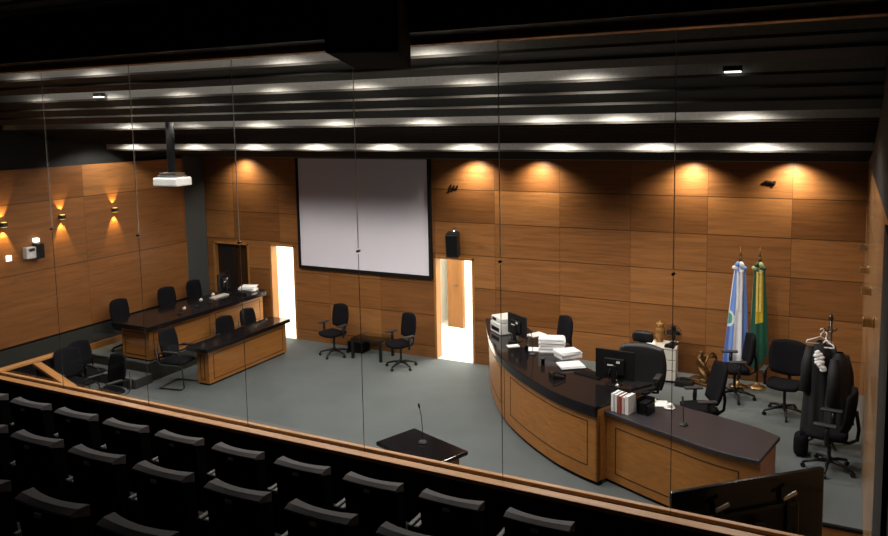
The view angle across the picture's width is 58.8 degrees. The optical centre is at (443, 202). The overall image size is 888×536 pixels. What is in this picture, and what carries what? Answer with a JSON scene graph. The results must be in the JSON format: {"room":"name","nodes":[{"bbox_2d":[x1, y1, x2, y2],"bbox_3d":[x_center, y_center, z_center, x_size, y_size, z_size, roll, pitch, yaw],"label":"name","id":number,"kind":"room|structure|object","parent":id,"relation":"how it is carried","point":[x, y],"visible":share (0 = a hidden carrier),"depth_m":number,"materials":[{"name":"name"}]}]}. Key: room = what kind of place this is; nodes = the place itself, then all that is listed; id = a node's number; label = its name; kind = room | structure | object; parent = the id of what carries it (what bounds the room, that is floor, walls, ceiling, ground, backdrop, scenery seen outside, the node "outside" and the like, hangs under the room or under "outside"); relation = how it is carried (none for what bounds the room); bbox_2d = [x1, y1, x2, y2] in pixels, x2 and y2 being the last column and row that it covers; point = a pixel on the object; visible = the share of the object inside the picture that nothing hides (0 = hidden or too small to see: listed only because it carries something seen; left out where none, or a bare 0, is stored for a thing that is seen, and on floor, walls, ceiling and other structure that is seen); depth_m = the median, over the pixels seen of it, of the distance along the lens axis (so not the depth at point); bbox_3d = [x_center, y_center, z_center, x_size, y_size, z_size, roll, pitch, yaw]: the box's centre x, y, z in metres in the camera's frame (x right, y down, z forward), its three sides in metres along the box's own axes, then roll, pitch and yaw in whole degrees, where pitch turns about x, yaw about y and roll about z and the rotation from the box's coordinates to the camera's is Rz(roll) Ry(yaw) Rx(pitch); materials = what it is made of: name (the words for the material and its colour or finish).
{"room":"courtroom","nodes":[
{"label":"courtroom","id":0,"kind":"room"},
{"bbox_2d":[0,0,172,19],"bbox_3d":[-5.543,-1.786,4.137,14.250,0.896,7.040,2,7,27],"label":"ceiling","id":1,"kind":"structure","parent":0,"point":[9,9],"depth_m":6.69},
{"bbox_2d":[323,0,410,68],"bbox_3d":[-0.446,-1.250,4.901,0.400,0.740,1.460,-1,6,0],"label":"housing","id":2,"kind":"object","parent":1,"relation":"hanging from","point":[362,34],"visible":0.96,"depth_m":4.21,"materials":[{"name":"black paint"}]},
{"bbox_2d":[328,0,392,44],"bbox_3d":[-0.447,-1.024,4.201,0.340,0.360,0.020,-1,6,0],"label":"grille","id":3,"kind":"object","parent":2,"relation":"attached to","point":[350,22],"depth_m":4.20,"materials":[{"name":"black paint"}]},
{"bbox_2d":[0,125,184,349],"bbox_3d":[-7.708,0.338,14.801,0.100,6.200,8.600,2,7,27],"label":"wall","id":4,"kind":"structure","parent":0,"point":[17,150],"depth_m":15.05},
{"bbox_2d":[0,155,209,367],"bbox_3d":[-7.606,1.287,14.847,0.100,4.300,8.580,2,7,27],"label":"wall","id":5,"kind":"structure","parent":0,"point":[97,257],"depth_m":15.76,"materials":[{"name":"brown wood"}]},
{"bbox_2d":[22,238,44,258],"bbox_3d":[-7.584,0.859,14.565,0.170,0.370,0.330,2,7,27],"label":"wall device","id":6,"kind":"object","parent":5,"relation":"attached to","point":[36,251],"visible":1,"depth_m":14.56,"materials":[{"name":"white plastic"}]},
{"bbox_2d":[90,334,121,349],"bbox_3d":[-7.684,3.038,14.707,0.025,0.130,7.900,2,7,27],"label":"baseboard","id":7,"kind":"structure","parent":5,"relation":"attached to","point":[118,338],"depth_m":16.16,"materials":[{"name":"brown wood"}]},
{"bbox_2d":[92,374,152,388],"bbox_3d":[-6.429,3.314,15.133,1.865,0.165,0.415,2,7,27],"label":"trim","id":8,"kind":"structure","parent":5,"relation":"attached to","point":[141,382],"depth_m":14.72,"materials":[{"name":"grey carpet"}]},
{"bbox_2d":[92,350,196,380],"bbox_3d":[-5.565,3.014,16.870,1.795,0.360,3.535,2,7,27],"label":"trim","id":9,"kind":"structure","parent":5,"relation":"attached to","point":[157,371],"depth_m":15.21,"materials":[{"name":"grey carpet"}]},
{"bbox_2d":[91,363,151,379],"bbox_3d":[-6.432,3.306,15.143,1.850,0.180,0.400,2,7,27],"label":"floor","id":10,"kind":"structure","parent":0,"point":[135,375],"depth_m":14.89,"materials":[{"name":"grey carpet"}]},
{"bbox_2d":[92,341,185,363],"bbox_3d":[-5.568,3.013,16.880,1.780,0.360,3.520,2,7,27],"label":"floor","id":11,"kind":"structure","parent":0,"point":[105,350],"depth_m":15.73,"materials":[{"name":"grey carpet"}]},
{"bbox_2d":[109,298,129,351],"bbox_3d":[-6.336,2.447,15.814,0.667,1.020,0.609,2,7,25],"label":"chair","id":12,"kind":"object","parent":11,"relation":"on","point":[118,308],"visible":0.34,"depth_m":15.83,"materials":[{"name":"black fabric"}]},
{"bbox_2d":[157,286,176,307],"bbox_3d":[-5.767,2.324,16.865,0.667,1.020,0.609,3,7,31],"label":"chair","id":13,"kind":"object","parent":11,"relation":"on","point":[166,296],"visible":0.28,"depth_m":16.92,"materials":[{"name":"fabric"}]},
{"bbox_2d":[111,286,266,361],"bbox_3d":[-5.131,2.496,16.469,1.000,0.740,3.500,2,7,27],"label":"desk","id":14,"kind":"object","parent":11,"relation":"on","point":[196,324],"visible":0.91,"depth_m":15.81,"materials":[{"name":"brown wood"}]},
{"bbox_2d":[111,286,266,331],"bbox_3d":[-5.137,2.173,16.434,1.000,0.090,3.500,2,7,27],"label":"countertop","id":15,"kind":"structure","parent":14,"relation":"on","point":[166,316],"depth_m":15.89,"materials":[{"name":"black stone"}]},
{"bbox_2d":[217,270,231,293],"bbox_3d":[-4.835,1.776,17.456,0.240,0.470,0.580,0,6,11],"label":"monitor","id":16,"kind":"object","parent":14,"relation":"on","point":[223,279],"visible":1,"depth_m":17.40,"materials":[{"name":"black plastic"}]},
{"bbox_2d":[186,279,201,299],"bbox_3d":[-5.396,2.240,17.589,0.667,1.020,0.609,1,7,22],"label":"chair","id":17,"kind":"object","parent":11,"relation":"on","point":[193,287],"visible":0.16,"depth_m":17.62,"materials":[{"name":"fabric"}]},
{"bbox_2d":[0,382,709,535],"bbox_3d":[-2.357,3.061,7.400,11.250,2.166,0.170,2,7,27],"label":"wall","id":18,"kind":"structure","parent":0,"point":[588,522],"depth_m":6.27,"materials":[{"name":"black paint"}]},
{"bbox_2d":[40,71,63,388],"bbox_3d":[-3.398,0.329,7.645,1.227,3.255,0.040,2,7,27],"label":"window","id":19,"kind":"structure","parent":18,"relation":"in","point":[40,71],"depth_m":7.90,"materials":[{"name":"clear glass"}]},
{"bbox_2d":[128,66,148,404],"bbox_3d":[-2.313,0.368,7.088,1.227,3.255,0.040,2,7,27],"label":"window","id":20,"kind":"structure","parent":18,"relation":"in","point":[137,235],"depth_m":7.34,"materials":[{"name":"clear glass"}]},
{"bbox_2d":[230,59,247,423],"bbox_3d":[-1.227,0.408,6.530,1.227,3.255,0.040,2,7,27],"label":"window","id":21,"kind":"structure","parent":18,"relation":"in","point":[239,242],"depth_m":6.79,"materials":[{"name":"clear glass"}]},
{"bbox_2d":[352,67,364,451],"bbox_3d":[-0.142,0.448,5.973,1.227,3.255,0.040,2,7,27],"label":"window","id":22,"kind":"structure","parent":18,"relation":"in","point":[357,251],"depth_m":6.23,"materials":[{"name":"clear glass"}]},
{"bbox_2d":[0,371,802,535],"bbox_3d":[-2.377,1.976,7.284,11.250,0.050,0.190,2,7,27],"label":"railing","id":23,"kind":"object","parent":18,"relation":"on","point":[693,522],"depth_m":6.10,"materials":[{"name":"brown wood"}]},
{"bbox_2d":[497,41,502,480],"bbox_3d":[0.944,0.488,5.415,1.227,3.255,0.040,2,7,27],"label":"window","id":24,"kind":"structure","parent":18,"relation":"in","point":[499,261],"depth_m":5.66,"materials":[{"name":"clear glass"}]},
{"bbox_2d":[670,29,676,515],"bbox_3d":[2.038,0.528,4.853,1.246,3.255,0.040,2,7,27],"label":"window","id":25,"kind":"structure","parent":18,"relation":"in","point":[673,273],"depth_m":5.10,"materials":[{"name":"clear glass"}]},
{"bbox_2d":[85,337,663,506],"bbox_3d":[-1.448,3.691,12.007,14.500,0.100,8.500,2,7,27],"label":"floor","id":26,"kind":"structure","parent":0,"point":[301,390],"depth_m":13.75,"materials":[{"name":"grey carpet"}]},
{"bbox_2d":[0,352,68,379],"bbox_3d":[-7.120,3.170,12.676,0.131,1.000,2.402,2,7,29],"label":"barrier","id":27,"kind":"object","parent":26,"relation":"on","point":[25,368],"visible":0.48,"depth_m":13.03,"materials":[{"name":"brown wood"}]},
{"bbox_2d":[33,362,76,385],"bbox_3d":[-6.106,3.180,12.406,0.130,1.000,1.673,-7,8,-43],"label":"barrier","id":28,"kind":"object","parent":26,"relation":"on","point":[43,371],"visible":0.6,"depth_m":12.47,"materials":[{"name":"brown wood"}]},
{"bbox_2d":[52,346,100,387],"bbox_3d":[-6.289,3.033,13.454,0.610,1.062,0.631,3,7,35],"label":"chair","id":29,"kind":"object","parent":26,"relation":"on","point":[72,358],"visible":0.59,"depth_m":13.55,"materials":[{"name":"fabric"}]},
{"bbox_2d":[68,340,112,389],"bbox_3d":[-6.366,2.993,14.131,0.576,1.002,0.595,1,7,22],"label":"chair","id":30,"kind":"object","parent":26,"relation":"on","point":[84,345],"visible":0.5,"depth_m":14.25,"materials":[{"name":"black fabric"}]},
{"bbox_2d":[82,353,131,395],"bbox_3d":[-5.539,3.071,12.972,0.631,1.062,0.610,4,8,37],"label":"chair","id":31,"kind":"object","parent":26,"relation":"on","point":[117,364],"visible":0.78,"depth_m":13.05,"materials":[{"name":"fabric"}]},
{"bbox_2d":[156,327,197,390],"bbox_3d":[-4.944,2.879,14.659,0.610,1.062,0.631,1,6,17],"label":"chair","id":32,"kind":"object","parent":26,"relation":"on","point":[167,337],"visible":0.95,"depth_m":14.61,"materials":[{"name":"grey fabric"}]},
{"bbox_2d":[214,315,234,335],"bbox_3d":[-4.329,2.788,16.022,0.536,0.931,0.553,3,7,35],"label":"chair","id":33,"kind":"object","parent":26,"relation":"on","point":[225,323],"visible":0.3,"depth_m":16.10,"materials":[{"name":"black plastic"}]},
{"bbox_2d":[186,317,289,384],"bbox_3d":[-3.988,2.923,15.570,0.520,0.760,2.430,2,7,27],"label":"desk","id":34,"kind":"object","parent":26,"relation":"on","point":[220,357],"visible":1,"depth_m":15.34,"materials":[{"name":"brown wood"}]},
{"bbox_2d":[186,317,289,353],"bbox_3d":[-3.997,2.583,15.530,0.520,0.075,2.420,2,7,27],"label":"countertop","id":35,"kind":"structure","parent":34,"relation":"on","point":[214,343],"depth_m":15.30,"materials":[{"name":"black stone"}]},
{"bbox_2d":[238,308,258,327],"bbox_3d":[-4.005,2.715,16.648,0.536,0.931,0.553,2,7,29],"label":"chair","id":36,"kind":"object","parent":26,"relation":"on","point":[249,316],"visible":0.26,"depth_m":16.72,"materials":[{"name":"black plastic"}]},
{"bbox_2d":[318,303,348,359],"bbox_3d":[-2.280,2.660,16.374,0.665,1.050,0.667,4,8,39],"label":"office chair","id":37,"kind":"object","parent":26,"relation":"on","point":[340,313],"visible":1,"depth_m":16.40,"materials":[{"name":"black fabric"}]},
{"bbox_2d":[347,340,369,353],"bbox_3d":[-1.804,3.031,16.677,0.400,0.230,0.300,2,7,27],"label":"storage box","id":38,"kind":"object","parent":26,"relation":"on","point":[357,344],"visible":0.61,"depth_m":16.55,"materials":[{"name":"black paint"}]},
{"bbox_2d":[351,332,394,362],"bbox_3d":[-1.467,2.971,16.235,0.720,0.430,0.520,2,7,27],"label":"table","id":39,"kind":"object","parent":26,"relation":"on","point":[366,337],"visible":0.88,"depth_m":16.16,"materials":[{"name":"brown wood"}]},
{"bbox_2d":[385,313,416,371],"bbox_3d":[-0.840,2.727,15.499,0.667,1.050,0.665,-6,8,-38],"label":"office chair","id":40,"kind":"object","parent":26,"relation":"on","point":[408,322],"visible":1,"depth_m":15.51,"materials":[{"name":"fabric"}]},
{"bbox_2d":[376,428,467,464],"bbox_3d":[-0.268,3.417,9.643,0.620,0.905,1.000,-7,8,-42],"label":"table","id":41,"kind":"object","parent":26,"relation":"on","point":[406,442],"visible":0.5,"depth_m":9.58,"materials":[{"name":"wood"}]},
{"bbox_2d":[485,318,640,485],"bbox_3d":[1.517,2.961,12.672,1.304,1.100,4.800,-3,6,-18],"label":"curved desk","id":42,"kind":"object","parent":26,"relation":"on","point":[564,421],"visible":0.84,"depth_m":11.16,"materials":[{"name":"wood"}]},
{"bbox_2d":[491,313,511,334],"bbox_3d":[1.067,2.139,13.899,0.375,0.290,0.400,-4,7,-23],"label":"printer","id":43,"kind":"object","parent":42,"relation":"on","point":[500,320],"visible":0.64,"depth_m":13.75,"materials":[{"name":"white plastic"}]},
{"bbox_2d":[508,311,526,342],"bbox_3d":[1.205,2.118,13.322,0.240,0.450,0.540,-4,7,-28],"label":"monitor","id":44,"kind":"object","parent":42,"relation":"on","point":[517,324],"visible":0.98,"depth_m":13.28,"materials":[{"name":"black plastic"}]},
{"bbox_2d":[538,335,565,352],"bbox_3d":[1.748,2.284,12.775,0.439,0.215,0.329,0,6,7],"label":"paper stack","id":45,"kind":"object","parent":42,"relation":"on","point":[547,343],"visible":0.94,"depth_m":12.65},
{"bbox_2d":[485,318,636,410],"bbox_3d":[1.492,2.442,12.613,1.288,0.055,4.796,-3,6,-19],"label":"countertop","id":46,"kind":"structure","parent":42,"relation":"on","point":[594,394],"depth_m":11.50,"materials":[{"name":"black stone"}]},
{"bbox_2d":[553,347,582,359],"bbox_3d":[1.946,2.375,12.412,0.397,0.104,0.292,-3,7,-21],"label":"paper stack","id":47,"kind":"object","parent":42,"relation":"on","point":[569,352],"visible":1,"depth_m":12.33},
{"bbox_2d":[556,360,585,369],"bbox_3d":[1.918,2.461,11.925,0.396,0.039,0.337,-2,6,-8],"label":"paper stack","id":48,"kind":"object","parent":42,"relation":"on","point":[565,365],"visible":1,"depth_m":11.85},
{"bbox_2d":[596,347,634,386],"bbox_3d":[2.393,2.320,11.092,0.560,0.480,0.240,2,7,29],"label":"monitor","id":49,"kind":"object","parent":42,"relation":"on","point":[612,364],"visible":0.97,"depth_m":11.08,"materials":[{"name":"black plastic"}]},
{"bbox_2d":[604,398,779,507],"bbox_3d":[3.102,3.275,9.941,0.999,1.000,2.205,-6,8,-41],"label":"desk","id":50,"kind":"object","parent":26,"relation":"on","point":[711,449],"visible":0.76,"depth_m":9.74,"materials":[{"name":"wood"}]},
{"bbox_2d":[625,393,635,414],"bbox_3d":[2.429,2.625,10.283,0.051,0.245,0.193,4,8,42],"label":"book","id":51,"kind":"object","parent":50,"relation":"on","point":[630,399],"visible":1,"depth_m":10.24,"materials":[{"name":"paper"}]},
{"bbox_2d":[636,394,654,415],"bbox_3d":[2.630,2.644,10.282,0.160,0.200,0.200,4,8,42],"label":"file holder","id":52,"kind":"object","parent":50,"relation":"on","point":[645,404],"visible":1,"depth_m":10.26,"materials":[{"name":"black plastic"}]},
{"bbox_2d":[604,398,779,464],"bbox_3d":[3.104,2.803,9.887,0.992,0.050,2.204,-6,8,-40],"label":"countertop","id":53,"kind":"structure","parent":50,"relation":"on","point":[707,432],"depth_m":9.63,"materials":[{"name":"wood"}]},
{"bbox_2d":[669,466,823,535],"bbox_3d":[2.525,3.206,6.457,1.450,1.900,0.550,-3,6,-16],"label":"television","id":54,"kind":"object","parent":26,"relation":"on","point":[790,501],"visible":0.91,"depth_m":6.45,"materials":[{"name":"black paint"}]},
{"bbox_2d":[0,3,887,162],"bbox_3d":[-1.576,-1.348,11.344,13.850,1.915,8.750,2,7,27],"label":"ceiling","id":55,"kind":"structure","parent":0,"point":[808,91],"depth_m":9.17,"materials":[{"name":"black paint"}]},
{"bbox_2d":[153,122,191,186],"bbox_3d":[-4.074,-0.792,11.791,0.460,1.085,0.380,2,7,23],"label":"projector","id":56,"kind":"object","parent":55,"relation":"hanging from","point":[165,179],"visible":0.98,"depth_m":11.72,"materials":[{"name":"white plastic"}]},
{"bbox_2d":[0,0,887,66],"bbox_3d":[-3.432,-2.068,7.132,13.250,1.540,0.260,2,7,27],"label":"ceiling","id":57,"kind":"structure","parent":0,"point":[175,26],"depth_m":6.04,"materials":[{"name":"black paint"}]},
{"bbox_2d":[0,3,887,73],"bbox_3d":[-3.326,-1.293,7.394,13.250,0.060,0.140,2,7,27],"label":"trim","id":58,"kind":"structure","parent":57,"relation":"attached to","point":[877,9],"depth_m":5.28,"materials":[{"name":"brown wood"}]},
{"bbox_2d":[438,259,472,362],"bbox_3d":[1.175,1.712,17.302,3.720,2.710,3.658,2,7,27],"label":"wall","id":59,"kind":"structure","parent":0,"point":[457,343],"depth_m":17.63,"materials":[{"name":"paint"}]},
{"bbox_2d":[464,261,471,326],"bbox_3d":[0.607,1.559,18.879,0.340,2.600,1.240,2,7,27],"label":"wall","id":60,"kind":"structure","parent":0,"point":[468,264],"depth_m":18.48,"materials":[{"name":"paint"}]},
{"bbox_2d":[203,157,867,393],"bbox_3d":[0.971,0.875,16.517,14.500,4.550,2.260,2,7,27],"label":"wall","id":61,"kind":"structure","parent":0,"point":[590,242],"depth_m":14.24,"materials":[{"name":"brown wood"}]},
{"bbox_2d":[213,241,249,291],"bbox_3d":[-4.899,1.772,18.488,1.080,1.740,0.212,2,7,27],"label":"door","id":62,"kind":"structure","parent":61,"relation":"in","point":[226,255],"depth_m":18.48,"materials":[{"name":"brown wood"}]},
{"bbox_2d":[269,243,297,338],"bbox_3d":[-3.563,1.985,17.821,0.720,2.130,0.212,2,7,27],"label":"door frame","id":63,"kind":"structure","parent":61,"relation":"in","point":[272,247],"depth_m":17.87,"materials":[{"name":"brown wood"}]},
{"bbox_2d":[295,158,432,279],"bbox_3d":[-1.730,0.275,16.525,3.320,2.460,0.068,2,7,27],"label":"projection screen","id":64,"kind":"object","parent":61,"relation":"attached to","point":[394,196],"visible":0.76,"depth_m":16.46,"materials":[{"name":"fabric"}]},
{"bbox_2d":[445,227,459,257],"bbox_3d":[0.177,0.789,15.436,0.240,0.561,0.340,1,6,15],"label":"wall speaker","id":65,"kind":"object","parent":61,"relation":"attached to","point":[452,238],"visible":1,"depth_m":15.32,"materials":[{"name":"black plastic"}]},
{"bbox_2d":[446,236,456,255],"bbox_3d":[0.142,0.843,15.309,0.200,0.397,0.066,1,6,15],"label":"speaker grille","id":66,"kind":"object","parent":65,"relation":"attached to","point":[451,241],"depth_m":15.30,"materials":[{"name":"black paint"}]},
{"bbox_2d":[433,256,475,363],"bbox_3d":[0.251,2.130,15.863,0.900,2.120,0.212,2,7,27],"label":"door frame","id":67,"kind":"structure","parent":61,"relation":"in","point":[436,259],"depth_m":15.96,"materials":[{"name":"brown wood"}]},
{"bbox_2d":[447,259,465,328],"bbox_3d":[0.267,1.631,18.310,0.420,2.590,0.172,2,7,27],"label":"door","id":68,"kind":"structure","parent":61,"relation":"in","point":[455,268],"depth_m":18.34,"materials":[{"name":"brown wood"}]},
{"bbox_2d":[572,359,862,529],"bbox_3d":[2.841,3.385,11.960,6.150,0.360,4.597,2,7,27],"label":"floor","id":69,"kind":"structure","parent":0,"point":[842,494],"depth_m":10.85,"materials":[{"name":"grey carpet"}]},
{"bbox_2d":[550,315,572,346],"bbox_3d":[1.915,2.506,13.569,0.667,1.080,0.665,-3,7,-21],"label":"chair","id":70,"kind":"object","parent":69,"relation":"on","point":[565,322],"visible":0.26,"depth_m":13.59,"materials":[{"name":"black fabric"}]},
{"bbox_2d":[617,330,666,394],"bbox_3d":[2.897,2.595,11.739,0.740,1.256,0.667,2,7,27],"label":"chair","id":71,"kind":"object","parent":69,"relation":"on","point":[650,359],"visible":0.48,"depth_m":11.85,"materials":[{"name":"black leather"}]},
{"bbox_2d":[653,339,677,382],"bbox_3d":[3.715,2.717,13.518,0.550,0.605,0.477,1,7,20],"label":"base cabinet","id":72,"kind":"object","parent":69,"relation":"on","point":[670,378],"visible":0.29,"depth_m":13.25,"materials":[{"name":"laminate"}]},
{"bbox_2d":[688,350,716,386],"bbox_3d":[4.332,2.753,13.263,0.399,0.566,0.430,-7,8,-42],"label":"bronze sculpture","id":73,"kind":"object","parent":69,"relation":"on","point":[702,379],"visible":0.88,"depth_m":13.19,"materials":[{"name":"metal"}]},
{"bbox_2d":[680,360,727,415],"bbox_3d":[3.575,2.754,10.900,0.667,1.095,0.665,-1,6,-1],"label":"chair","id":74,"kind":"object","parent":69,"relation":"on","point":[716,384],"visible":0.61,"depth_m":10.89,"materials":[{"name":"black fabric"}]},
{"bbox_2d":[722,247,747,388],"bbox_3d":[4.805,1.879,12.958,0.412,2.350,0.287,2,7,27],"label":"flag","id":75,"kind":"object","parent":69,"relation":"on","point":[737,324],"visible":0.94,"depth_m":12.87,"materials":[{"name":"fabric"}]},
{"bbox_2d":[721,332,757,404],"bbox_3d":[4.618,2.588,12.478,0.667,1.050,0.665,0,6,7],"label":"office chair","id":76,"kind":"object","parent":69,"relation":"on","point":[739,368],"visible":0.86,"depth_m":12.42,"materials":[{"name":"fabric"}]},
{"bbox_2d":[748,248,768,390],"bbox_3d":[5.141,1.884,12.856,0.315,2.350,0.280,2,7,27],"label":"flag","id":77,"kind":"object","parent":69,"relation":"on","point":[759,323],"visible":0.94,"depth_m":12.79,"materials":[{"name":"green fabric"}]},
{"bbox_2d":[760,339,805,421],"bbox_3d":[5.091,2.636,11.762,0.665,1.090,0.667,3,7,35],"label":"swivel chair","id":78,"kind":"object","parent":69,"relation":"on","point":[785,355],"visible":0.84,"depth_m":11.86,"materials":[{"name":"black fabric"}]},
{"bbox_2d":[793,427,808,456],"bbox_3d":[4.716,3.159,10.417,0.180,0.351,0.260,2,7,27],"label":"shoulder bag","id":79,"kind":"object","parent":69,"relation":"on","point":[800,440],"visible":0.96,"depth_m":10.32,"materials":[{"name":"black fabric"}]},
{"bbox_2d":[809,314,837,450],"bbox_3d":[5.212,2.385,10.670,0.406,1.804,0.406,-6,8,-40],"label":"coat stand","id":80,"kind":"object","parent":69,"relation":"on","point":[831,330],"visible":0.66,"depth_m":10.58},
{"bbox_2d":[806,328,833,344],"bbox_3d":[5.002,1.786,10.491,0.360,0.236,0.018,-1,6,2],"label":"hanger","id":81,"kind":"object","parent":80,"relation":"hanging from","point":[821,328],"visible":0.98,"depth_m":10.49,"materials":[{"name":"white plastic"}]},
{"bbox_2d":[799,340,836,431],"bbox_3d":[5.047,2.490,10.594,0.534,1.290,0.373,0,6,7],"label":"robe","id":82,"kind":"object","parent":81,"relation":"hanging from","point":[813,382],"visible":0.69,"depth_m":10.50,"materials":[{"name":"fabric"}]},
{"bbox_2d":[813,350,826,371],"bbox_3d":[4.974,2.095,10.420,0.173,0.286,0.080,2,7,27],"label":"lace jabot","id":83,"kind":"object","parent":82,"relation":"attached to","point":[819,358],"visible":1,"depth_m":10.39,"materials":[{"name":"fabric"}]},
{"bbox_2d":[823,352,853,425],"bbox_3d":[5.235,2.477,10.451,0.512,1.000,0.375,-5,7,-32],"label":"robe","id":84,"kind":"object","parent":80,"relation":"hanging from","point":[840,378],"visible":0.78,"depth_m":10.32,"materials":[{"name":"fabric"}]},
{"bbox_2d":[800,386,860,478],"bbox_3d":[4.868,2.838,9.915,0.667,1.090,0.665,3,7,33],"label":"swivel chair","id":85,"kind":"object","parent":69,"relation":"on","point":[827,432],"visible":1,"depth_m":9.76,"materials":[{"name":"fabric"}]},
{"bbox_2d":[859,55,887,535],"bbox_3d":[2.946,0.774,5.146,0.150,7.000,16.000,2,7,27],"label":"wall","id":86,"kind":"structure","parent":0,"point":[876,219],"depth_m":6.85,"materials":[{"name":"brown wood"}]},
{"bbox_2d":[822,527,862,535],"bbox_3d":[4.082,3.722,8.750,0.990,0.330,0.038,2,7,27],"label":"trim","id":87,"kind":"structure","parent":86,"relation":"attached to","point":[825,531],"depth_m":8.62,"materials":[{"name":"brown wood"}]},
{"bbox_2d":[822,522,862,534],"bbox_3d":[4.076,3.541,8.726,0.990,0.035,0.049,2,7,27],"label":"trim","id":88,"kind":"structure","parent":86,"relation":"attached to","point":[824,524],"depth_m":8.57,"materials":[{"name":"black paint"}]},
{"bbox_3d":[-4.068,2.651,4.040,11.250,1.760,7.245,2,7,27],"label":"floor","id":89,"kind":"structure","parent":0,"visible":0},
{"bbox_2d":[0,393,14,459],"bbox_3d":[-4.072,2.143,7.359,0.576,0.874,0.466,2,7,27],"label":"seat","id":90,"kind":"object","parent":89,"relation":"on","point":[5,413],"visible":0.32,"depth_m":7.11,"materials":[{"name":"black fabric"}]},
{"bbox_2d":[0,425,18,521],"bbox_3d":[-3.240,1.998,5.847,0.576,0.874,0.466,2,7,27],"label":"seat","id":91,"kind":"object","parent":89,"relation":"on","point":[7,472],"visible":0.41,"depth_m":5.60,"materials":[{"name":"black fabric"}]},
{"bbox_2d":[0,479,21,535],"bbox_3d":[-2.381,1.853,4.321,0.576,0.874,0.466,2,7,27],"label":"seat","id":92,"kind":"object","parent":89,"relation":"on","point":[9,526],"visible":0.54,"depth_m":4.08,"materials":[{"name":"plastic"}]},
{"bbox_2d":[9,397,57,438],"bbox_3d":[-3.547,2.162,7.089,0.576,0.874,0.466,2,7,27],"label":"seat","id":93,"kind":"object","parent":89,"relation":"on","point":[36,418],"visible":0.42,"depth_m":6.86,"materials":[{"name":"black fabric"}]},
{"bbox_2d":[9,429,72,518],"bbox_3d":[-2.711,2.017,5.575,0.576,0.874,0.466,2,7,27],"label":"seat","id":94,"kind":"object","parent":89,"relation":"on","point":[40,461],"visible":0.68,"depth_m":5.35,"materials":[{"name":"black fabric"}]},
{"bbox_2d":[14,487,92,535],"bbox_3d":[-1.848,1.873,4.047,0.576,0.874,0.466,2,7,27],"label":"seat","id":95,"kind":"object","parent":89,"relation":"on","point":[39,514],"visible":0.96,"depth_m":3.81,"materials":[{"name":"plastic"}]},
{"bbox_2d":[54,407,105,475],"bbox_3d":[-3.022,2.181,6.820,0.576,0.874,0.466,2,7,27],"label":"seat","id":96,"kind":"object","parent":89,"relation":"on","point":[76,428],"visible":0.46,"depth_m":6.59,"materials":[{"name":"black fabric"}]},
{"bbox_2d":[67,444,136,535],"bbox_3d":[-2.182,2.036,5.303,0.576,0.874,0.466,2,7,27],"label":"seat","id":97,"kind":"object","parent":89,"relation":"on","point":[100,479],"visible":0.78,"depth_m":5.08,"materials":[{"name":"black fabric"}]},
{"bbox_2d":[102,417,157,492],"bbox_3d":[-2.498,2.200,6.550,0.576,0.874,0.466,2,7,27],"label":"seat","id":98,"kind":"object","parent":89,"relation":"on","point":[132,441],"visible":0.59,"depth_m":6.33,"materials":[{"name":"black fabric"}]},
{"bbox_2d":[95,512,178,535],"bbox_3d":[-1.323,1.892,3.778,0.576,0.874,0.466,2,7,27],"label":"seat","id":99,"kind":"object","parent":89,"relation":"on","point":[113,524],"visible":1,"depth_m":3.59,"materials":[{"name":"plastic"}]},
{"bbox_2d":[132,460,207,535],"bbox_3d":[-1.653,2.056,5.032,0.576,0.874,0.466,2,7,27],"label":"seat","id":100,"kind":"object","parent":89,"relation":"on","point":[166,499],"visible":0.78,"depth_m":4.81,"materials":[{"name":"black fabric"}]},
{"bbox_2d":[154,429,214,510],"bbox_3d":[-1.973,2.220,6.281,0.576,0.874,0.466,2,7,27],"label":"seat","id":101,"kind":"object","parent":89,"relation":"on","point":[176,452],"visible":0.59,"depth_m":6.05,"materials":[{"name":"black fabric"}]},
{"bbox_2d":[211,442,276,520],"bbox_3d":[-1.449,2.239,6.011,0.576,0.874,0.466,2,7,27],"label":"seat","id":102,"kind":"object","parent":89,"relation":"on","point":[242,468],"visible":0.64,"depth_m":5.78,"materials":[{"name":"black fabric"}]},
{"bbox_2d":[203,478,287,535],"bbox_3d":[-1.124,2.075,4.760,0.576,0.874,0.466,2,7,27],"label":"seat","id":103,"kind":"object","parent":89,"relation":"on","point":[232,510],"visible":0.94,"depth_m":4.54,"materials":[{"name":"black fabric"}]},
{"bbox_2d":[272,456,344,533],"bbox_3d":[-0.924,2.258,5.742,0.576,0.874,0.466,2,7,27],"label":"seat","id":104,"kind":"object","parent":89,"relation":"on","point":[310,484],"visible":0.62,"depth_m":5.53,"materials":[{"name":"black fabric"}]},
{"bbox_2d":[284,498,358,535],"bbox_3d":[-0.595,2.094,4.488,0.576,0.874,0.466,2,7,27],"label":"seat","id":105,"kind":"object","parent":89,"relation":"on","point":[302,518],"visible":1,"depth_m":4.26,"materials":[{"name":"plastic"}]},
{"bbox_2d":[339,471,420,535],"bbox_3d":[-0.400,2.277,5.473,0.576,0.874,0.466,2,7,27],"label":"seat","id":106,"kind":"object","parent":89,"relation":"on","point":[376,502],"visible":0.84,"depth_m":5.26,"materials":[{"name":"plastic"}]},
{"bbox_2d":[376,521,428,535],"bbox_3d":[-0.066,2.114,4.217,0.576,0.874,0.466,2,7,27],"label":"seat","id":107,"kind":"object","parent":89,"relation":"on","point":[386,529],"visible":1,"depth_m":4.07,"materials":[{"name":"plastic"}]},
{"bbox_2d":[414,488,504,535],"bbox_3d":[0.125,2.296,5.203,0.576,0.874,0.466,2,7,27],"label":"seat","id":108,"kind":"object","parent":89,"relation":"on","point":[441,514],"visible":0.94,"depth_m":4.99,"materials":[{"name":"plastic"}]},
{"bbox_2d":[503,507,574,535],"bbox_3d":[0.649,2.316,4.934,0.576,0.874,0.466,2,7,27],"label":"seat","id":109,"kind":"object","parent":89,"relation":"on","point":[516,522],"visible":1,"depth_m":4.72,"materials":[{"name":"plastic"}]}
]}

